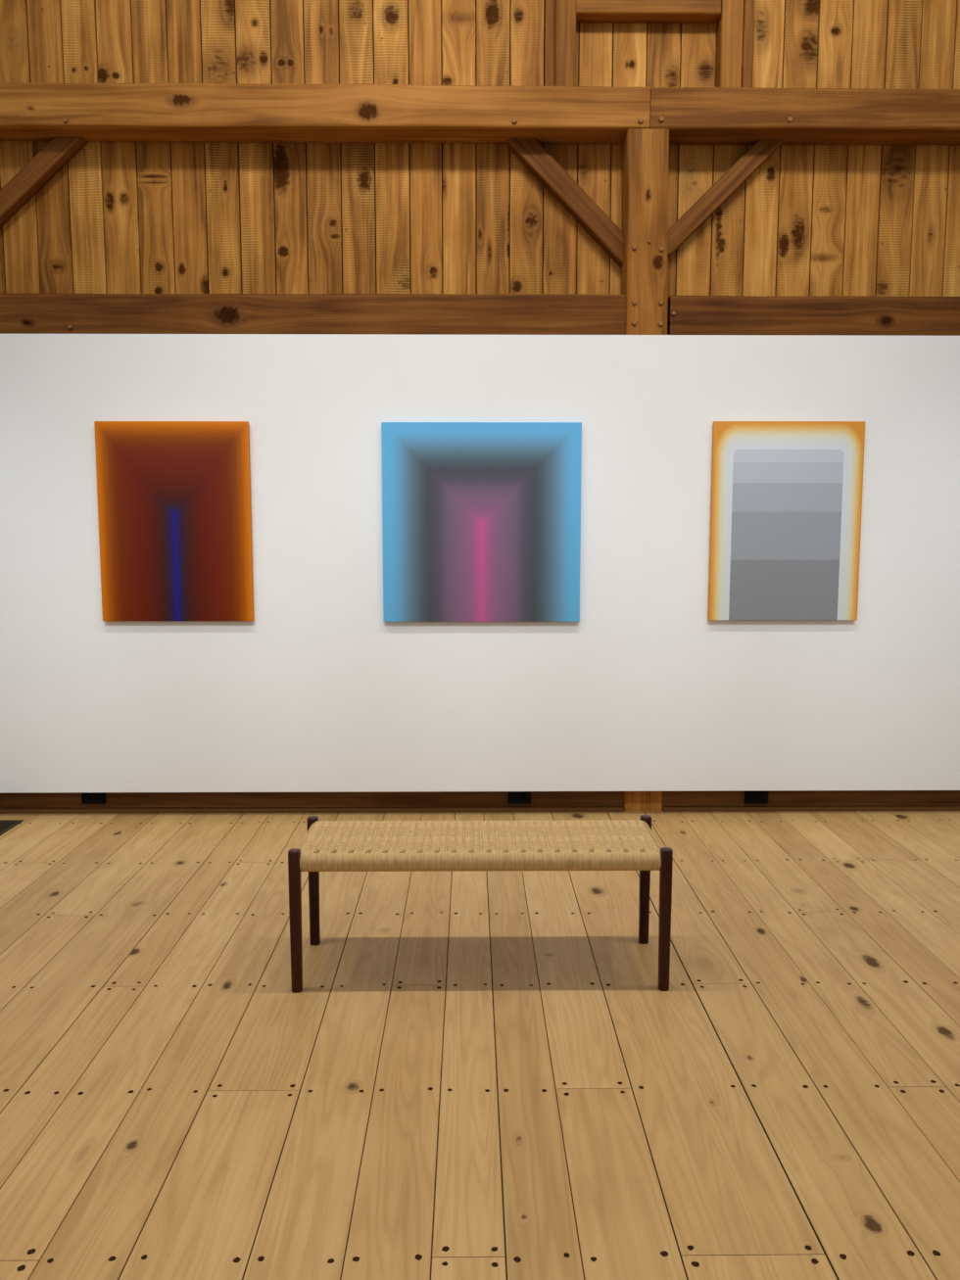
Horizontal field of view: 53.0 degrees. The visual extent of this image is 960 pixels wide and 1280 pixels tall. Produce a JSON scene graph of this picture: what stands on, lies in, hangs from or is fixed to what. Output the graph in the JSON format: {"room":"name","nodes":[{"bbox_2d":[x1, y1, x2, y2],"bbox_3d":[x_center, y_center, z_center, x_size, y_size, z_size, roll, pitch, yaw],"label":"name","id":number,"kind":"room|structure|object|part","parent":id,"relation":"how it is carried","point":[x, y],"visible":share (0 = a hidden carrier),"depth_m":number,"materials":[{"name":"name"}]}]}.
{"room":"museum","nodes":[
{"label":"museum","id":0,"kind":"room"},
{"bbox_2d":[0,810,959,1279],"bbox_3d":[-0.069,1.291,2.032,8.700,0.009,6.960,0,6,-1],"label":"floor","id":1,"kind":"structure","parent":0,"point":[489,1074],"depth_m":2.77,"materials":[{"name":"brown wood"}]},
{"bbox_2d":[0,819,23,835],"bbox_3d":[-2.534,0.972,4.894,0.260,0.005,0.360,0,6,-1],"label":"floor vent","id":2,"kind":"object","parent":1,"relation":"in","point":[5,825],"visible":1,"depth_m":5.00,"materials":[{"name":"black plastic"}]},
{"bbox_2d":[0,821,17,832],"bbox_3d":[-2.534,0.972,4.894,0.224,0.003,0.324,0,6,-1],"label":"grille","id":3,"kind":"object","parent":2,"relation":"attached to","point":[5,827],"depth_m":4.98,"materials":[{"name":"black metal"}]},
{"bbox_2d":[287,814,672,993],"bbox_3d":[0.001,0.901,3.347,1.254,0.480,0.407,0,6,-1],"label":"bench","id":4,"kind":"object","parent":1,"relation":"on","point":[344,845],"visible":1,"depth_m":3.19,"materials":[{"name":"wicker"}]},
{"bbox_3d":[-0.605,0.922,3.158,0.040,0.480,0.040,0,6,-1],"label":"leg","id":5,"kind":"part","parent":4,"relation":"part of","materials":[{"name":"brown wood"}]},
{"bbox_3d":[-0.608,0.882,3.523,0.040,0.480,0.040,0,6,-1],"label":"leg","id":6,"kind":"part","parent":4,"relation":"part of","materials":[{"name":"brown wood"}]},
{"bbox_3d":[0.001,0.706,3.325,1.230,0.070,0.392,0,6,-1],"label":"woven seat","id":7,"kind":"part","parent":4,"relation":"part of","materials":[{"name":"wicker"}]},
{"bbox_3d":[0.606,0.880,3.536,0.040,0.480,0.040,0,6,-1],"label":"leg","id":8,"kind":"part","parent":4,"relation":"part of","materials":[{"name":"brown wood"}]},
{"bbox_3d":[0.609,0.920,3.170,0.040,0.480,0.040,0,6,-1],"label":"leg","id":9,"kind":"part","parent":4,"relation":"part of","materials":[{"name":"brown wood"}]},
{"bbox_2d":[620,128,668,811],"bbox_3d":[0.869,-0.834,5.145,0.249,3.540,0.215,0,6,-1],"label":"wall post","id":10,"kind":"object","parent":1,"relation":"on","point":[644,151],"visible":0.29,"depth_m":4.92,"materials":[{"name":"brown wood"}]},
{"bbox_2d":[0,293,625,334],"bbox_3d":[-1.799,-1.682,5.034,5.109,0.221,0.212,0,6,-1],"label":"horizontal beam","id":11,"kind":"structure","parent":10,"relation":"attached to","point":[20,313],"depth_m":4.96,"materials":[{"name":"brown wood"}]},
{"bbox_2d":[0,82,650,143],"bbox_3d":[-1.749,-2.691,4.907,5.208,0.211,0.221,0,6,-1],"label":"tie beam","id":12,"kind":"structure","parent":10,"relation":"on","point":[28,111],"depth_m":4.83,"materials":[{"name":"brown wood"}]},
{"bbox_2d":[553,0,575,86],"bbox_3d":[0.438,-3.572,4.901,0.105,1.564,0.104,0,6,-1],"label":"stud","id":13,"kind":"object","parent":12,"relation":"on","point":[564,10],"visible":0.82,"depth_m":4.91,"materials":[{"name":"brown wood"}]},
{"bbox_2d":[507,138,622,268],"bbox_3d":[0.488,-2.319,5.048,0.685,0.689,0.083,0,6,-1],"label":"diagonal brace","id":14,"kind":"object","parent":10,"relation":"attached to","point":[528,151],"visible":0.88,"depth_m":5.01,"materials":[{"name":"brown wood"}]},
{"bbox_2d":[667,139,785,257],"bbox_3d":[1.256,-2.347,5.053,0.659,0.648,0.083,0,6,-1],"label":"diagonal brace","id":15,"kind":"object","parent":10,"relation":"attached to","point":[740,170],"visible":0.9,"depth_m":5.01,"materials":[{"name":"brown wood"}]},
{"bbox_2d":[649,87,959,144],"bbox_3d":[2.502,-2.690,4.951,3.290,0.207,0.221,0,6,-1],"label":"tie beam","id":16,"kind":"structure","parent":10,"relation":"on","point":[691,116],"depth_m":4.85,"materials":[{"name":"brown wood"}]},
{"bbox_2d":[715,0,743,87],"bbox_3d":[1.288,-3.573,4.909,0.108,1.564,0.102,0,6,-1],"label":"stud","id":17,"kind":"object","parent":16,"relation":"on","point":[731,18],"visible":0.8,"depth_m":4.92,"materials":[{"name":"brown wood"}]},
{"bbox_3d":[-2.708,-0.830,5.113,0.218,3.538,0.207,0,6,-1],"label":"trim","id":18,"kind":"structure","parent":1,"relation":"on","visible":0},
{"bbox_2d":[0,136,88,228],"bbox_3d":[-2.381,-2.363,5.014,0.670,0.618,0.082,0,6,-1],"label":"diagonal brace","id":19,"kind":"object","parent":18,"relation":"attached to","point":[60,150],"visible":0.97,"depth_m":4.97,"materials":[{"name":"brown wood"}]},
{"bbox_2d":[0,333,959,792],"bbox_3d":[-0.101,-0.371,5.016,8.500,2.365,0.055,0,6,-1],"label":"wall","id":20,"kind":"structure","parent":0,"point":[316,692],"depth_m":5.01,"materials":[{"name":"white paint"}]},
{"bbox_2d":[81,792,105,804],"bbox_3d":[-2.089,0.849,5.196,0.124,0.072,0.025,0,6,-1],"label":"electrical outlet","id":21,"kind":"object","parent":20,"relation":"attached to","point":[86,797],"visible":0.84,"depth_m":5.19,"materials":[{"name":"black plastic"}]},
{"bbox_2d":[84,795,91,800],"bbox_3d":[-2.116,0.850,5.186,0.034,0.028,0.006,0,6,-1],"label":"socket","id":22,"kind":"object","parent":21,"relation":"attached to","point":[86,797],"depth_m":5.18,"materials":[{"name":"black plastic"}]},
{"bbox_2d":[94,795,100,800],"bbox_3d":[-2.061,0.850,5.187,0.034,0.028,0.006,0,6,-1],"label":"socket","id":23,"kind":"object","parent":21,"relation":"attached to","point":[97,797],"depth_m":5.18,"materials":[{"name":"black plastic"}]},
{"bbox_2d":[94,421,253,621],"bbox_3d":[-1.561,-0.603,4.931,0.776,1.016,0.032,0,6,-1],"label":"painting","id":24,"kind":"object","parent":20,"relation":"attached to","point":[174,508],"visible":1,"depth_m":4.91,"materials":[{"name":"orange paint"}]},
{"bbox_2d":[380,422,581,621],"bbox_3d":[0.009,-0.601,4.948,1.018,1.017,0.032,0,6,-1],"label":"painting","id":25,"kind":"object","parent":20,"relation":"attached to","point":[481,521],"visible":1,"depth_m":4.93,"materials":[{"name":"blue paint"}]},
{"bbox_2d":[508,791,530,804],"bbox_3d":[0.215,0.853,5.220,0.124,0.072,0.025,0,6,-1],"label":"electrical outlet","id":26,"kind":"object","parent":20,"relation":"attached to","point":[514,797],"visible":0.88,"depth_m":5.21,"materials":[{"name":"black plastic"}]},
{"bbox_2d":[511,795,517,800],"bbox_3d":[0.187,0.854,5.210,0.034,0.028,0.006,0,6,-1],"label":"socket","id":27,"kind":"object","parent":26,"relation":"attached to","point":[513,797],"depth_m":5.21,"materials":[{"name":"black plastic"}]},
{"bbox_2d":[521,795,527,800],"bbox_3d":[0.243,0.854,5.211,0.034,0.028,0.006,0,6,-1],"label":"socket","id":28,"kind":"object","parent":26,"relation":"attached to","point":[524,797],"depth_m":5.21,"materials":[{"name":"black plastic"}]},
{"bbox_2d":[744,790,767,804],"bbox_3d":[1.504,0.855,5.233,0.124,0.072,0.025,0,6,-1],"label":"electrical outlet","id":29,"kind":"object","parent":20,"relation":"attached to","point":[750,796],"visible":0.99,"depth_m":5.22,"materials":[{"name":"black plastic"}]},
{"bbox_2d":[748,795,755,800],"bbox_3d":[1.476,0.857,5.223,0.034,0.028,0.006,0,6,-1],"label":"socket","id":30,"kind":"object","parent":29,"relation":"attached to","point":[750,797],"depth_m":5.22,"materials":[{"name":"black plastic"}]},
{"bbox_2d":[758,795,764,800],"bbox_3d":[1.532,0.856,5.224,0.034,0.028,0.006,0,6,-1],"label":"socket","id":31,"kind":"object","parent":29,"relation":"attached to","point":[761,797],"depth_m":5.22,"materials":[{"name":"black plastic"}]},
{"bbox_2d":[708,421,864,620],"bbox_3d":[1.576,-0.609,4.963,0.774,1.017,0.032,0,6,-1],"label":"painting","id":32,"kind":"object","parent":20,"relation":"attached to","point":[785,508],"visible":1,"depth_m":4.95,"materials":[{"name":"grey paint"}]},
{"bbox_2d":[0,0,959,298],"bbox_3d":[-0.104,-1.772,5.161,8.700,5.400,0.032,0,6,-1],"label":"wall","id":33,"kind":"structure","parent":0,"point":[119,216],"depth_m":5.07,"materials":[{"name":"brown wood"}]},
{"bbox_2d":[0,791,622,807],"bbox_3d":[-1.786,0.831,5.309,5.133,0.151,0.193,0,6,-1],"label":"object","id":34,"kind":"structure","parent":33,"relation":"attached to","point":[363,799],"depth_m":5.23,"materials":[{"name":"brown wood"}]},
{"bbox_2d":[0,806,623,813],"bbox_3d":[-1.786,0.922,5.260,5.133,0.021,0.108,0,6,-1],"label":"trim","id":35,"kind":"structure","parent":33,"relation":"attached to","point":[427,809],"depth_m":5.22,"materials":[{"name":"brown wood"}]},
{"bbox_2d":[544,0,554,86],"bbox_3d":[0.366,-3.574,4.945,0.054,1.570,0.016,0,6,-1],"label":"trim","id":36,"kind":"structure","parent":33,"relation":"attached to","point":[549,4],"depth_m":4.99,"materials":[{"name":"brown wood"}]},
{"bbox_2d":[575,0,720,23],"bbox_3d":[0.858,-3.273,4.938,0.737,0.152,0.102,0,6,-1],"label":"window header","id":37,"kind":"object","parent":33,"relation":"attached to","point":[587,11],"visible":0.98,"depth_m":4.90,"materials":[{"name":"brown wood"}]},
{"bbox_2d":[741,0,755,87],"bbox_3d":[1.395,-3.575,4.956,0.054,1.570,0.016,0,6,-1],"label":"trim","id":38,"kind":"structure","parent":33,"relation":"attached to","point":[748,5],"depth_m":5.00,"materials":[{"name":"brown wood"}]},
{"bbox_2d":[662,790,959,805],"bbox_3d":[2.572,0.826,5.353,3.150,0.151,0.193,0,6,-1],"label":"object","id":39,"kind":"structure","parent":33,"relation":"attached to","point":[726,797],"depth_m":5.25,"materials":[{"name":"brown wood"}]},
{"bbox_2d":[662,805,959,811],"bbox_3d":[2.572,0.917,5.304,3.150,0.021,0.108,0,6,-1],"label":"trim","id":40,"kind":"structure","parent":33,"relation":"attached to","point":[664,808],"depth_m":5.25,"materials":[{"name":"brown wood"}]},
{"bbox_2d":[666,295,959,335],"bbox_3d":[2.565,-1.684,5.078,3.164,0.221,0.210,0,6,-1],"label":"wooden beam","id":41,"kind":"structure","parent":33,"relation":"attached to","point":[852,315],"depth_m":4.98,"materials":[{"name":"brown wood"}]}
]}

